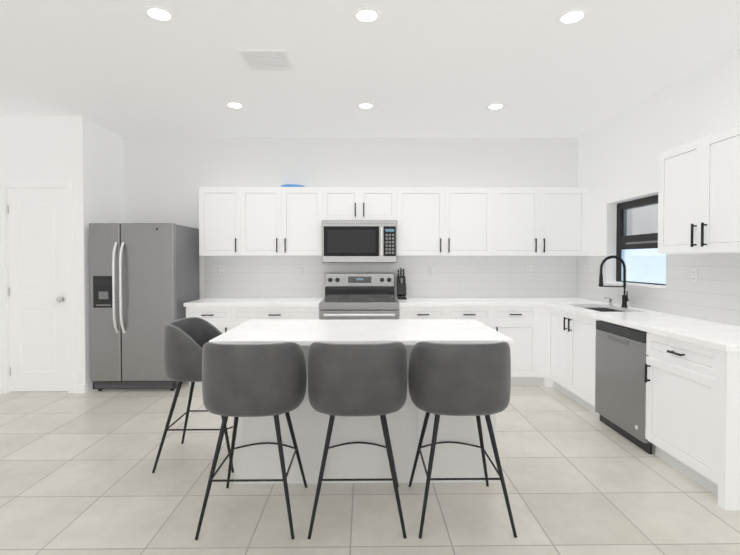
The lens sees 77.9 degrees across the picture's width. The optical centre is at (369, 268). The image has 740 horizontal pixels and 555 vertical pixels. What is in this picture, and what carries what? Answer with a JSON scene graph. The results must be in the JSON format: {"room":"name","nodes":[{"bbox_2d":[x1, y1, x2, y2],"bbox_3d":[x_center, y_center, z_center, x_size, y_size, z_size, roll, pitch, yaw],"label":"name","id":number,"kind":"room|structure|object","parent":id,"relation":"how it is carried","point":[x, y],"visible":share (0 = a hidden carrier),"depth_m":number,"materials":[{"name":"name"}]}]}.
{"room":"kitchen","nodes":[
{"label":"kitchen","id":0,"kind":"room"},
{"bbox_2d":[0,116,123,392],"bbox_3d":[-3.459,-0.142,5.120,1.000,2.860,0.800,0,1,-1],"label":"wall","id":1,"kind":"structure","parent":0,"point":[84,154],"depth_m":4.73,"materials":[{"name":"white paint"}]},
{"bbox_2d":[7,188,67,390],"bbox_3d":[-3.441,0.228,4.742,0.615,2.109,0.098,0,1,-1],"label":"pantry door","id":2,"kind":"structure","parent":1,"relation":"in","point":[37,286],"depth_m":4.76,"materials":[{"name":"white paint"}]},
{"bbox_2d":[0,180,74,393],"bbox_3d":[-3.440,0.194,4.774,0.770,2.200,0.126,0,1,-1],"label":"door frame","id":3,"kind":"structure","parent":1,"relation":"attached to","point":[68,184],"depth_m":4.71,"materials":[{"name":"white paint"}]},
{"bbox_2d":[75,384,84,392],"bbox_3d":[-0.652,1.318,0.782,6.498,0.090,7.998,0,1,-1],"label":"baseboard","id":4,"kind":"structure","parent":1,"relation":"attached to","point":[79,388],"depth_m":4.74,"materials":[{"name":"white paint"}]},
{"bbox_2d":[123,137,577,298],"bbox_3d":[-0.716,-0.151,5.656,6.900,2.860,0.200,0,1,-1],"label":"wall","id":5,"kind":"structure","parent":0,"point":[165,178],"depth_m":5.54,"materials":[{"name":"white paint"}]},
{"bbox_2d":[199,187,246,255],"bbox_3d":[-1.684,-0.538,5.371,0.527,0.782,0.327,0,1,-1],"label":"upper cabinet","id":6,"kind":"object","parent":5,"relation":"attached to","point":[222,210],"depth_m":5.21,"materials":[{"name":"grey paint"}]},
{"bbox_2d":[247,187,322,255],"bbox_3d":[-1.041,-0.538,5.379,0.988,0.782,0.327,0,1,-1],"label":"upper cabinet","id":7,"kind":"object","parent":5,"relation":"attached to","point":[282,221],"depth_m":5.22,"materials":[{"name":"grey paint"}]},
{"bbox_2d":[281,184,304,186],"bbox_3d":[-0.903,-0.946,5.370,0.280,0.031,0.280,0,1,-1],"label":"dish","id":8,"kind":"object","parent":7,"relation":"on","point":[290,185],"visible":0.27,"depth_m":5.26,"materials":[{"name":"blue ceramic"}]},
{"bbox_2d":[323,187,366,220],"bbox_3d":[-0.305,-0.739,5.385,0.484,0.380,0.327,0,1,-1],"label":"upper cabinet","id":9,"kind":"object","parent":5,"relation":"attached to","point":[339,203],"depth_m":5.23,"materials":[{"name":"grey paint"}]},
{"bbox_2d":[322,221,396,262],"bbox_3d":[-0.120,-0.302,5.321,0.841,0.476,0.462,0,1,-1],"label":"microwave","id":10,"kind":"object","parent":9,"relation":"attached to","point":[359,241],"visible":1,"depth_m":5.14,"materials":[{"name":"grey metal"}]},
{"bbox_2d":[367,187,398,222],"bbox_3d":[0.064,-0.739,5.390,0.484,0.380,0.327,0,1,-1],"label":"upper cabinet","id":11,"kind":"object","parent":5,"relation":"attached to","point":[382,202],"depth_m":5.23,"materials":[{"name":"grey paint"}]},
{"bbox_2d":[204,256,575,297],"bbox_3d":[0.265,0.105,5.570,4.540,0.506,0.006,0,1,-1],"label":"tile backsplash","id":12,"kind":"structure","parent":5,"relation":"attached to","point":[245,276],"depth_m":5.57,"materials":[{"name":"white tile"}]},
{"bbox_2d":[219,266,224,274],"bbox_3d":[-1.787,0.026,5.534,0.070,0.114,0.010,0,1,-1],"label":"electrical outlet","id":13,"kind":"object","parent":12,"relation":"attached to","point":[221,270],"visible":1,"depth_m":5.53,"materials":[{"name":"white plastic"}]},
{"bbox_2d":[526,266,531,274],"bbox_3d":[1.935,0.025,5.582,0.070,0.114,0.010,0,1,-1],"label":"electrical outlet","id":14,"kind":"object","parent":12,"relation":"attached to","point":[528,270],"visible":1,"depth_m":5.58,"materials":[{"name":"white plastic"}]},
{"bbox_2d":[397,187,498,255],"bbox_3d":[0.880,-0.538,5.404,1.149,0.782,0.327,0,1,-1],"label":"upper cabinet","id":15,"kind":"object","parent":5,"relation":"attached to","point":[431,221],"depth_m":5.25,"materials":[{"name":"grey paint"}]},
{"bbox_2d":[495,187,589,255],"bbox_3d":[1.936,-0.538,5.418,1.193,0.782,0.327,0,1,-1],"label":"upper cabinet","id":16,"kind":"object","parent":5,"relation":"attached to","point":[534,221],"depth_m":5.26,"materials":[{"name":"grey paint"}]},
{"bbox_2d":[0,382,739,554],"bbox_3d":[-0.657,1.386,1.183,6.900,0.060,9.200,0,1,-1],"label":"floor","id":17,"kind":"structure","parent":0,"point":[78,476],"depth_m":2.66,"materials":[{"name":"tile"}]},
{"bbox_2d":[89,223,199,390],"bbox_3d":[-2.476,0.407,5.088,0.875,1.762,0.830,0,1,-1],"label":"refrigerator","id":18,"kind":"object","parent":17,"relation":"on","point":[143,282],"visible":0.94,"depth_m":4.75,"materials":[{"name":"grey metal"}]},
{"bbox_2d":[152,317,233,472],"bbox_3d":[-1.139,0.844,3.197,0.550,0.959,0.540,0,1,-1],"label":"stool","id":19,"kind":"object","parent":17,"relation":"on","point":[185,340],"visible":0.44,"depth_m":2.97,"materials":[{"name":"leather"}]},
{"bbox_2d":[184,306,238,385],"bbox_3d":[-1.714,0.846,5.244,0.543,0.880,0.627,0,1,-1],"label":"base cabinet","id":20,"kind":"object","parent":17,"relation":"on","point":[223,315],"depth_m":4.93,"materials":[{"name":"grey paint"}]},
{"bbox_2d":[195,342,306,539],"bbox_3d":[-0.622,0.856,2.519,0.540,0.959,0.550,0,1,-1],"label":"stool","id":21,"kind":"object","parent":17,"relation":"on","point":[250,380],"visible":1,"depth_m":2.29,"materials":[{"name":"leather"}]},
{"bbox_2d":[239,298,323,324],"bbox_3d":[-1.056,0.846,5.253,1.004,0.880,0.627,0,1,-1],"label":"base cabinet","id":22,"kind":"object","parent":17,"relation":"on","point":[246,313],"depth_m":4.94,"materials":[{"name":"grey paint"}]},
{"bbox_2d":[183,298,322,305],"bbox_3d":[-1.274,0.386,5.227,1.448,0.040,0.657,0,1,-1],"label":"countertop","id":23,"kind":"structure","parent":22,"relation":"on","point":[205,301],"depth_m":4.96,"materials":[{"name":"white stone"}]},
{"bbox_2d":[307,342,407,538],"bbox_3d":[-0.067,0.856,2.526,0.540,0.959,0.550,0,1,-1],"label":"stool","id":24,"kind":"object","parent":17,"relation":"on","point":[357,379],"visible":1,"depth_m":2.29,"materials":[{"name":"leather"}]},
{"bbox_2d":[319,273,398,319],"bbox_3d":[-0.119,0.664,5.204,0.853,1.205,0.724,0,1,-1],"label":"range","id":25,"kind":"object","parent":17,"relation":"on","point":[353,296],"visible":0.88,"depth_m":5.45,"materials":[{"name":"grey metal"}]},
{"bbox_2d":[219,333,513,483],"bbox_3d":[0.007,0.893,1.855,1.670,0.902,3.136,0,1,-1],"label":"kitchen island","id":26,"kind":"object","parent":17,"relation":"on","point":[363,461],"depth_m":2.82,"materials":[{"name":"white paint"}]},
{"bbox_2d":[209,319,513,342],"bbox_3d":[-0.049,0.408,2.994,1.700,0.030,0.900,0,1,-1],"label":"island countertop","id":27,"kind":"structure","parent":26,"relation":"on","point":[362,330],"depth_m":2.82,"materials":[{"name":"white stone"}]},
{"bbox_2d":[399,302,451,318],"bbox_3d":[0.596,0.845,5.275,0.561,0.880,0.627,0,1,-1],"label":"base cabinet","id":28,"kind":"object","parent":17,"relation":"on","point":[405,312],"depth_m":4.96,"materials":[{"name":"grey paint"}]},
{"bbox_2d":[408,341,516,537],"bbox_3d":[0.483,0.855,2.534,0.540,0.959,0.550,0,1,-1],"label":"stool","id":29,"kind":"object","parent":17,"relation":"on","point":[447,379],"visible":1,"depth_m":2.30,"materials":[{"name":"leather"}]},
{"bbox_2d":[452,306,539,384],"bbox_3d":[1.290,0.845,5.284,1.057,0.880,0.627,0,1,-1],"label":"base cabinet","id":30,"kind":"object","parent":17,"relation":"on","point":[521,323],"depth_m":4.98,"materials":[{"name":"grey paint"}]},
{"bbox_2d":[396,298,591,305],"bbox_3d":[1.424,0.385,5.262,2.224,0.040,0.657,0,1,-1],"label":"countertop","id":31,"kind":"structure","parent":30,"relation":"on","point":[410,301],"depth_m":5.08,"materials":[{"name":"white stone"}]},
{"bbox_2d":[397,268,406,299],"bbox_3d":[0.372,0.180,5.416,0.104,0.362,0.229,0,1,-1],"label":"knife block","id":32,"kind":"object","parent":31,"relation":"on","point":[401,285],"visible":1,"depth_m":5.37,"materials":[{"name":"grey"}]},
{"bbox_2d":[540,306,553,386],"bbox_3d":[2.226,0.845,5.297,0.619,0.880,0.625,0,1,-1],"label":"base cabinet","id":33,"kind":"object","parent":17,"relation":"on","point":[544,380],"depth_m":4.98,"materials":[{"name":"grey paint"}]},
{"bbox_2d":[547,330,599,416],"bbox_3d":[2.239,0.999,4.462,0.617,0.600,1.035,0,1,-1],"label":"base cabinet","id":34,"kind":"object","parent":17,"relation":"on","point":[571,358],"depth_m":4.38,"materials":[{"name":"grey paint"}]},
{"bbox_2d":[595,320,651,453],"bbox_3d":[2.234,0.883,3.590,0.595,0.862,0.689,0,1,-1],"label":"dishwasher","id":35,"kind":"object","parent":17,"relation":"on","point":[620,395],"visible":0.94,"depth_m":3.52,"materials":[{"name":"grey metal"}]},
{"bbox_2d":[641,330,739,510],"bbox_3d":[2.257,0.887,2.875,0.621,0.880,0.725,0,1,-1],"label":"base cabinet","id":36,"kind":"object","parent":17,"relation":"on","point":[692,379],"depth_m":2.75,"materials":[{"name":"grey paint"}]},
{"bbox_2d":[545,302,739,353],"bbox_3d":[2.233,0.412,3.723,0.647,0.040,2.488,0,1,-1],"label":"countertop","id":37,"kind":"structure","parent":36,"relation":"on","point":[723,337],"depth_m":3.26,"materials":[{"name":"white stone"}]},
{"bbox_2d":[561,306,640,337],"bbox_3d":[2.260,0.520,4.437,0.444,0.224,0.744,0,1,-1],"label":"sink","id":38,"kind":"object","parent":37,"relation":"in","point":[587,326],"depth_m":4.30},
{"bbox_2d":[604,297,612,304],"bbox_3d":[2.419,0.334,4.646,0.094,0.081,0.048,0,1,-1],"label":"soap dispenser","id":39,"kind":"object","parent":37,"relation":"on","point":[610,301],"visible":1,"depth_m":4.64,"materials":[{"name":"silver metal"}]},
{"bbox_2d":[599,255,628,307],"bbox_3d":[2.355,0.126,4.409,0.282,0.505,0.105,0,1,-1],"label":"faucet","id":40,"kind":"object","parent":37,"relation":"on","point":[625,299],"visible":1,"depth_m":4.42,"materials":[{"name":"black metal"}]},
{"bbox_2d":[0,0,739,137],"bbox_3d":[-0.657,-1.533,1.132,6.900,0.060,9.200,0,1,-1],"label":"ceiling","id":41,"kind":"structure","parent":0,"point":[408,68],"depth_m":3.45,"materials":[{"name":"white paint"}]},
{"bbox_2d":[142,5,174,21],"bbox_3d":[-1.269,-1.528,2.755,0.180,0.006,0.180,0,1,-1],"label":"recessed light","id":42,"kind":"object","parent":41,"relation":"in","point":[159,13],"visible":1,"depth_m":2.74,"materials":[{"name":"white paint"}]},
{"bbox_2d":[225,102,244,108],"bbox_3d":[-1.290,-1.556,4.374,0.180,0.006,0.180,0,1,-1],"label":"recessed light","id":43,"kind":"object","parent":41,"relation":"in","point":[236,105],"visible":1,"depth_m":4.37,"materials":[{"name":"white paint"}]},
{"bbox_2d":[238,50,293,70],"bbox_3d":[-0.762,-1.536,3.391,0.340,0.012,0.340,0,1,-1],"label":"ceiling vent","id":44,"kind":"object","parent":41,"relation":"in","point":[266,60],"visible":1,"depth_m":3.37,"materials":[{"name":"white metal"}]},
{"bbox_2d":[356,102,374,108],"bbox_3d":[-0.040,-1.556,4.391,0.180,0.006,0.180,0,1,-1],"label":"recessed light","id":45,"kind":"object","parent":41,"relation":"in","point":[365,105],"visible":1,"depth_m":4.37,"materials":[{"name":"white paint"}]},
{"bbox_2d":[352,7,381,22],"bbox_3d":[-0.019,-1.528,2.771,0.180,0.006,0.180,0,1,-1],"label":"recessed light","id":46,"kind":"object","parent":41,"relation":"in","point":[366,15],"visible":1,"depth_m":2.76,"materials":[{"name":"white paint"}]},
{"bbox_2d":[486,103,504,109],"bbox_3d":[1.210,-1.556,4.407,0.180,0.006,0.180,0,1,-1],"label":"recessed light","id":47,"kind":"object","parent":41,"relation":"in","point":[494,106],"visible":1,"depth_m":4.40,"materials":[{"name":"white paint"}]},
{"bbox_2d":[556,9,588,24],"bbox_3d":[1.231,-1.528,2.787,0.180,0.006,0.180,0,1,-1],"label":"recessed light","id":48,"kind":"object","parent":41,"relation":"in","point":[571,16],"visible":1,"depth_m":2.77,"materials":[{"name":"white paint"}]},
{"bbox_2d":[578,47,739,325],"bbox_3d":[2.694,-0.073,1.101,0.200,2.860,9.000,0,1,-1],"label":"wall","id":49,"kind":"structure","parent":0,"point":[618,159],"depth_m":4.26,"materials":[{"name":"white paint"}]},
{"bbox_2d":[605,195,666,288],"bbox_3d":[2.619,-0.258,4.434,0.162,0.851,0.977,0,1,-1],"label":"window","id":50,"kind":"structure","parent":49,"relation":"in","point":[644,260],"depth_m":4.53,"materials":[{"name":"glass"}]},
{"bbox_2d":[576,253,739,325],"bbox_3d":[2.551,0.132,4.033,0.007,0.506,3.120,0,1,-1],"label":"tile backsplash","id":51,"kind":"structure","parent":49,"relation":"attached to","point":[713,294],"depth_m":3.69,"materials":[{"name":"white tile"}]},
{"bbox_2d":[691,268,697,282],"bbox_3d":[2.549,0.059,3.602,0.010,0.114,0.070,0,1,-1],"label":"outlet","id":52,"kind":"object","parent":51,"relation":"attached to","point":[694,275],"visible":1,"depth_m":3.59,"materials":[{"name":"white plastic"}]},
{"bbox_2d":[658,123,739,252],"bbox_3d":[2.384,-0.498,3.090,0.362,0.782,0.920,0,1,-1],"label":"upper cabinet","id":53,"kind":"object","parent":49,"relation":"attached to","point":[699,196],"visible":1,"depth_m":3.09,"materials":[{"name":"grey paint"}]}
]}

